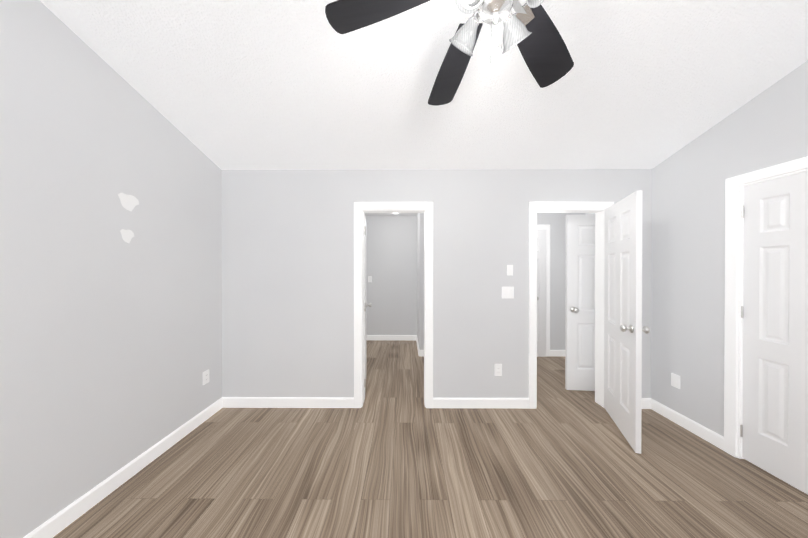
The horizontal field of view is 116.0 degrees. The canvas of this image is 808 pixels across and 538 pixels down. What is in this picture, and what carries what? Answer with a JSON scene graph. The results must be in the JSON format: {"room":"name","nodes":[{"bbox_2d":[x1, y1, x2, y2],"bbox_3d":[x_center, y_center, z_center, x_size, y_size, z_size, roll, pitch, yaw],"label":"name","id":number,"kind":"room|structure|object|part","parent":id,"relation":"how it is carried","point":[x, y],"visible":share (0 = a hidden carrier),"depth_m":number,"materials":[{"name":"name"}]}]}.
{"room":"empty bedroom","nodes":[
{"label":"empty bedroom","id":0,"kind":"room"},
{"bbox_2d":[0,0,221,537],"bbox_3d":[-1.929,-0.502,0.351,0.121,3.844,4.685,0,0,0],"label":"wall","id":1,"kind":"structure","parent":0,"point":[110,345],"depth_m":1.49,"materials":[{"name":"paint"}]},
{"bbox_2d":[23,397,222,537],"bbox_3d":[-1.863,1.370,0.360,0.014,0.100,4.445,0,0,0],"label":"baseboard","id":2,"kind":"structure","parent":1,"relation":"attached to","point":[57,523],"depth_m":1.62,"materials":[{"name":"white wood"}]},
{"bbox_2d":[203,369,208,384],"bbox_3d":[-1.855,1.015,2.368,0.008,0.118,0.072,0,0,0],"label":"electrical outlet","id":3,"kind":"object","parent":1,"relation":"attached to","point":[205,377],"visible":1,"depth_m":2.36,"materials":[{"name":"white plastic"}]},
{"bbox_2d":[40,0,807,169],"bbox_3d":[0.310,-1.719,0.284,4.600,1.450,4.585,0,0,0],"label":"ceiling","id":4,"kind":"structure","parent":0,"point":[288,84],"depth_m":1.67,"materials":[{"name":"white paint"}]},
{"bbox_2d":[325,0,573,105],"bbox_3d":[0.327,-1.136,0.928,1.280,0.739,1.306,0,0,0],"label":"ceiling fan","id":5,"kind":"object","parent":4,"relation":"hanging from","point":[531,31],"visible":1,"depth_m":1.07,"materials":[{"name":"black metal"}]},
{"bbox_2d":[53,340,807,537],"bbox_3d":[0.617,1.464,1.639,6.160,0.100,7.270,0,0,0],"label":"floor","id":6,"kind":"structure","parent":0,"point":[393,457],"depth_m":1.70,"materials":[{"name":"brown wood"}]},
{"bbox_2d":[221,169,651,397],"bbox_3d":[0.322,0.149,2.625,4.600,2.520,0.120,0,0,0],"label":"wall","id":7,"kind":"structure","parent":0,"point":[287,283],"depth_m":2.57,"materials":[{"name":"paint"}]},
{"bbox_2d":[223,397,353,407],"bbox_3d":[-1.168,1.360,2.571,1.322,0.100,0.014,0,0,0],"label":"baseboard","id":8,"kind":"structure","parent":7,"relation":"attached to","point":[228,402],"depth_m":2.56,"materials":[{"name":"white wood"}]},
{"bbox_2d":[354,202,432,407],"bbox_3d":[-0.106,0.368,2.628,0.797,2.087,0.156,0,0,0],"label":"door frame","id":9,"kind":"structure","parent":7,"relation":"attached to","point":[360,208],"depth_m":2.55,"materials":[{"name":"white wood"}]},
{"bbox_2d":[364,213,371,399],"bbox_3d":[-0.473,0.398,3.000,0.177,1.995,0.638,0,0,-7],"label":"hall door","id":10,"kind":"structure","parent":9,"relation":"attached to","point":[365,345],"depth_m":2.70,"materials":[{"name":"white wood"}]},
{"bbox_2d":[433,398,528,408],"bbox_3d":[0.780,1.360,2.561,0.973,0.100,0.014,0,0,0],"label":"baseboard","id":11,"kind":"structure","parent":7,"relation":"attached to","point":[520,403],"depth_m":2.55,"materials":[{"name":"white wood"}]},
{"bbox_2d":[494,364,501,375],"bbox_3d":[0.955,1.023,2.561,0.072,0.118,0.008,0,0,0],"label":"electrical outlet","id":12,"kind":"object","parent":7,"relation":"attached to","point":[498,369],"visible":1,"depth_m":2.56,"materials":[{"name":"white plastic"}]},
{"bbox_2d":[502,287,513,297],"bbox_3d":[1.051,0.238,2.555,0.118,0.118,0.012,0,0,0],"label":"double light switch","id":13,"kind":"object","parent":7,"relation":"attached to","point":[507,292],"visible":1,"depth_m":2.56,"materials":[{"name":"white plastic"}]},
{"bbox_2d":[507,265,512,274],"bbox_3d":[1.073,0.012,2.554,0.058,0.105,0.012,0,0,0],"label":"light switch","id":14,"kind":"object","parent":7,"relation":"attached to","point":[509,269],"visible":1,"depth_m":2.55,"materials":[{"name":"white plastic"}]},
{"bbox_2d":[529,202,613,408],"bbox_3d":[1.688,0.369,2.618,0.839,2.087,0.156,0,0,0],"label":"door frame","id":15,"kind":"structure","parent":7,"relation":"attached to","point":[598,208],"depth_m":2.56,"materials":[{"name":"white wood"}]},
{"bbox_2d":[604,190,649,453],"bbox_3d":[1.912,0.402,2.235,0.177,1.995,0.694,0,0,22],"label":"bedroom door","id":16,"kind":"structure","parent":7,"relation":"in","point":[623,329],"depth_m":2.11,"materials":[{"name":"painted wood"},{"name":"brushed nickel"}]},
{"bbox_3d":[1.807,0.470,1.978,0.177,0.066,0.066,0,0,22],"label":"knob","id":17,"kind":"part","parent":16,"relation":"part of","materials":[{"name":"silver metal"}]},
{"bbox_2d":[642,398,650,408],"bbox_3d":[2.284,1.360,2.553,0.353,0.100,0.014,0,0,0],"label":"baseboard","id":18,"kind":"structure","parent":7,"relation":"attached to","point":[646,402],"depth_m":2.54,"materials":[{"name":"white wood"}]},
{"bbox_2d":[365,213,594,349],"bbox_3d":[1.198,0.139,3.873,5.020,2.530,2.385,0,0,0],"label":"wall","id":19,"kind":"structure","parent":0,"point":[395,267],"depth_m":4.95,"materials":[{"name":"paint"}]},
{"bbox_2d":[366,335,414,339],"bbox_3d":[-0.451,1.349,4.952,1.410,0.100,0.014,0,0,0],"label":"baseboard","id":20,"kind":"structure","parent":19,"relation":"attached to","point":[368,337],"depth_m":4.94,"materials":[{"name":"white wood"}]},
{"bbox_2d":[415,335,418,354],"bbox_3d":[0.245,1.351,4.493,0.014,0.100,0.884,0,0,0],"label":"baseboard","id":21,"kind":"structure","parent":19,"relation":"attached to","point":[416,338],"depth_m":4.47,"materials":[{"name":"white wood"}]},
{"bbox_2d":[419,350,423,355],"bbox_3d":[0.609,1.353,4.057,0.720,0.100,0.014,0,0,0],"label":"baseboard","id":22,"kind":"structure","parent":19,"relation":"attached to","point":[421,352],"depth_m":4.05,"materials":[{"name":"white wood"}]},
{"bbox_2d":[537,229,546,356],"bbox_3d":[1.909,0.381,3.984,0.700,2.020,0.106,0,0,0],"label":"hall door","id":23,"kind":"structure","parent":19,"relation":"in","point":[541,286],"depth_m":4.00,"materials":[{"name":"white wood"}]},
{"bbox_2d":[550,350,564,355],"bbox_3d":[2.824,1.353,4.055,0.970,0.100,0.014,0,0,0],"label":"baseboard","id":24,"kind":"structure","parent":19,"relation":"attached to","point":[552,352],"depth_m":4.05,"materials":[{"name":"white wood"}]},
{"bbox_2d":[565,214,594,390],"bbox_3d":[2.256,0.386,2.899,0.750,2.020,0.177,0,0,4],"label":"hall door","id":25,"kind":"structure","parent":19,"relation":"in","point":[580,314],"depth_m":2.90,"materials":[{"name":"painted wood"},{"name":"brushed nickel"}]},
{"bbox_3d":[1.952,0.466,2.922,0.066,0.066,0.177,0,0,4],"label":"knob","id":26,"kind":"part","parent":25,"relation":"part of","materials":[{"name":"silver metal"}]},
{"bbox_2d":[651,60,807,436],"bbox_3d":[2.550,-0.502,0.327,0.120,3.844,4.685,0,0,0],"label":"wall","id":27,"kind":"structure","parent":0,"point":[767,127],"depth_m":2.11,"materials":[{"name":"paint"}]},
{"bbox_2d":[671,373,679,388],"bbox_3d":[2.496,1.028,2.321,0.009,0.118,0.075,0,0,0],"label":"electrical outlet","id":28,"kind":"object","parent":27,"relation":"attached to","point":[675,380],"visible":1,"depth_m":2.32,"materials":[{"name":"white plastic"}]},
{"bbox_2d":[651,399,723,450],"bbox_3d":[2.493,1.361,2.259,0.014,0.100,0.600,0,0,0],"label":"baseboard","id":29,"kind":"structure","parent":27,"relation":"attached to","point":[699,430],"depth_m":2.20,"materials":[{"name":"white wood"}]},
{"bbox_2d":[724,156,807,458],"bbox_3d":[2.547,0.362,1.604,0.138,2.105,0.697,0,0,0],"label":"door frame","id":30,"kind":"structure","parent":27,"relation":"attached to","point":[734,226],"depth_m":1.89,"materials":[{"name":"white wood"}]},
{"bbox_2d":[740,171,807,494],"bbox_3d":[2.526,0.395,1.608,0.177,2.014,0.538,0,0,0],"label":"closet door","id":31,"kind":"structure","parent":27,"relation":"in","point":[774,425],"depth_m":1.70,"materials":[{"name":"painted wood"},{"name":"brushed nickel"}]}
]}

